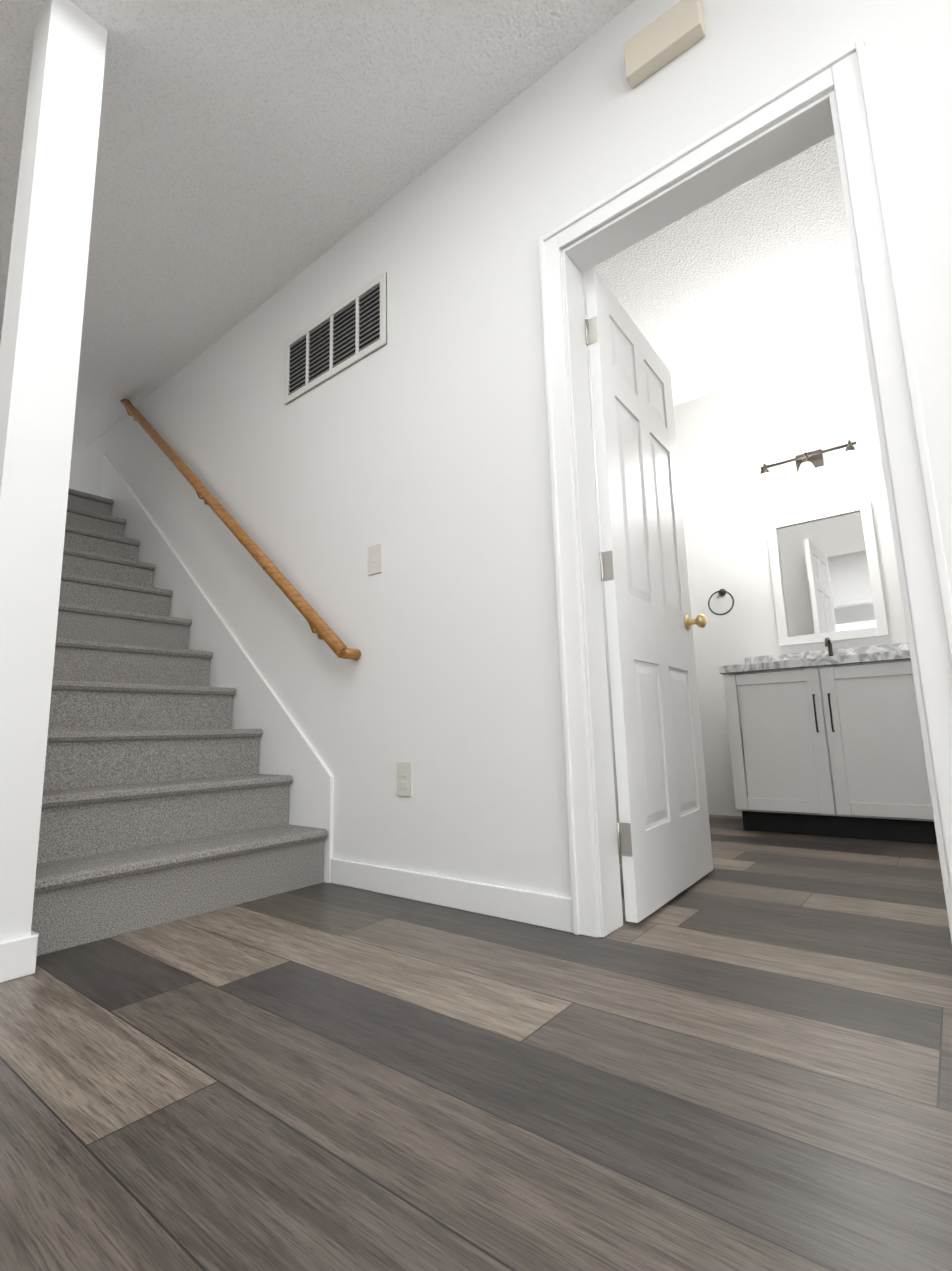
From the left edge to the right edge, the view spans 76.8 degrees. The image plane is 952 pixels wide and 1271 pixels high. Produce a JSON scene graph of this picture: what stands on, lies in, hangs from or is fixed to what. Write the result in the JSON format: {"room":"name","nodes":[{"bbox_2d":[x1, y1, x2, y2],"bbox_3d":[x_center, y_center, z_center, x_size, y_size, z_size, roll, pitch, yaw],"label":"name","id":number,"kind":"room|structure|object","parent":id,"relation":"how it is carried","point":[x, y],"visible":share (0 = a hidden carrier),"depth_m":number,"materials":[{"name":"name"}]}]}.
{"room":"hallway","nodes":[
{"label":"hallway","id":0,"kind":"room"},
{"bbox_2d":[0,0,863,458],"bbox_3d":[-2.617,-1.737,2.950,12.620,0.120,11.040,-9,-12,38],"label":"ceiling","id":1,"kind":"structure","parent":0,"point":[254,154],"depth_m":2.41,"materials":[{"name":"white paint"}]},
{"bbox_2d":[0,814,951,1270],"bbox_3d":[-2.538,1.085,2.493,12.620,0.120,11.040,-9,-12,38],"label":"floor","id":2,"kind":"structure","parent":0,"point":[738,1058],"depth_m":0.94,"materials":[{"name":"grey laminate"}]},
{"bbox_2d":[0,0,106,941],"bbox_3d":[-1.224,-0.537,1.653,0.165,2.740,0.145,-9,-12,38],"label":"column","id":3,"kind":"structure","parent":2,"relation":"on","point":[40,344],"depth_m":1.61,"materials":[{"name":"white paint"}]},
{"bbox_2d":[31,488,327,955],"bbox_3d":[-1.884,-0.026,2.832,2.556,2.145,0.959,-9,-12,38],"label":"carpeted stairs","id":4,"kind":"structure","parent":2,"relation":"on","point":[163,801],"depth_m":2.24,"materials":[{"name":"grey carpet"}]},
{"bbox_2d":[719,638,936,843],"bbox_3d":[1.861,0.491,3.115,0.940,1.006,0.575,-9,-12,38],"label":"bathroom vanity","id":5,"kind":"object","parent":2,"relation":"on","point":[829,742],"visible":0.85,"depth_m":2.91,"materials":[{"name":"white wood"}]},
{"bbox_2d":[69,0,951,897],"bbox_3d":[-0.213,-0.465,2.272,8.100,2.740,0.120,-9,-12,38],"label":"wall","id":6,"kind":"structure","parent":0,"point":[417,446],"depth_m":2.07,"materials":[{"name":"white paint"}]},
{"bbox_2d":[100,453,333,882],"bbox_3d":[-1.582,-0.178,3.246,2.560,2.560,0.015,-9,-12,38],"label":"trim","id":7,"kind":"structure","parent":6,"relation":"attached to","point":[286,747],"depth_m":2.80,"materials":[{"name":"white wood"}]},
{"bbox_2d":[120,399,360,659],"bbox_3d":[-1.559,-0.891,3.271,2.705,2.310,0.095,-9,-12,38],"label":"stair handrail","id":8,"kind":"object","parent":6,"relation":"attached to","point":[323,630],"visible":0.94,"depth_m":2.70,"materials":[{"name":"brown wood"}]},
{"bbox_2d":[0,858,573,982],"bbox_3d":[-2.529,0.981,2.500,12.350,0.088,10.800,-9,-12,38],"label":"baseboard","id":9,"kind":"structure","parent":6,"relation":"attached to","point":[18,956],"depth_m":1.81,"materials":[{"name":"white wood"}]},
{"bbox_2d":[284,272,386,404],"bbox_3d":[-0.634,-1.286,2.640,0.690,0.320,0.012,-9,-12,38],"label":"air vent","id":10,"kind":"object","parent":6,"relation":"in","point":[351,330],"visible":1,"depth_m":2.61,"materials":[{"name":"white metal"}]},
{"bbox_2d":[368,543,381,575],"bbox_3d":[-0.391,-0.293,2.306,0.075,0.115,0.012,-9,-12,38],"label":"light switch","id":11,"kind":"object","parent":6,"relation":"attached to","point":[374,559],"visible":1,"depth_m":2.30,"materials":[{"name":"white plastic"}]},
{"bbox_2d":[397,762,411,795],"bbox_3d":[-0.249,0.498,2.085,0.070,0.115,0.007,-9,-12,38],"label":"outlet","id":12,"kind":"object","parent":6,"relation":"attached to","point":[404,778],"visible":1,"depth_m":2.08,"materials":[{"name":"white plastic"}]},
{"bbox_2d":[585,268,712,922],"bbox_3d":[0.614,-0.165,2.125,0.177,2.031,0.757,-9,-12,38],"label":"door leaf","id":13,"kind":"structure","parent":6,"relation":"in","point":[664,843],"depth_m":2.00,"materials":[{"name":"white wood"}]},
{"bbox_2d":[623,0,705,88],"bbox_3d":[0.541,-1.719,1.734,0.220,0.120,0.045,-9,-12,38],"label":"box","id":14,"kind":"object","parent":6,"relation":"attached to","point":[667,36],"visible":1,"depth_m":1.72,"materials":[{"name":"beige plastic"}]},
{"bbox_2d":[539,39,951,941],"bbox_3d":[0.625,-0.289,1.560,0.902,2.124,0.141,-9,-12,38],"label":"door frame","id":15,"kind":"structure","parent":6,"relation":"attached to","point":[817,105],"depth_m":1.60,"materials":[{"name":"white wood"}]},
{"bbox_2d":[587,348,619,825],"bbox_3d":[0.580,-0.331,3.243,0.120,2.740,2.400,-9,-12,38],"label":"wall","id":16,"kind":"structure","parent":0,"point":[597,494],"depth_m":3.25,"materials":[{"name":"white paint"}]},
{"bbox_2d":[673,338,907,815],"bbox_3d":[2.032,-0.323,3.545,1.740,2.740,0.120,-9,-12,38],"label":"wall","id":17,"kind":"structure","parent":0,"point":[731,440],"depth_m":3.74,"materials":[{"name":"white paint"}]},
{"bbox_2d":[708,589,733,614],"bbox_3d":[1.555,-0.212,3.796,0.160,0.179,0.057,-9,-12,38],"label":"towel ring","id":18,"kind":"object","parent":17,"relation":"attached to","point":[721,592],"visible":1,"depth_m":3.79,"materials":[{"name":"brown metal"}]},
{"bbox_2d":[755,440,865,492],"bbox_3d":[1.932,-1.003,3.502,0.569,0.205,0.214,-9,-12,38],"label":"sconce","id":19,"kind":"object","parent":17,"relation":"attached to","point":[807,463],"visible":1,"depth_m":3.46,"materials":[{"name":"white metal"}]},
{"bbox_2d":[766,499,888,645],"bbox_3d":[2.010,-0.349,3.472,0.540,0.772,0.023,-9,-12,38],"label":"bathroom mirror","id":20,"kind":"object","parent":17,"relation":"attached to","point":[825,574],"visible":0.98,"depth_m":3.46,"materials":[{"name":"white"}]}
]}

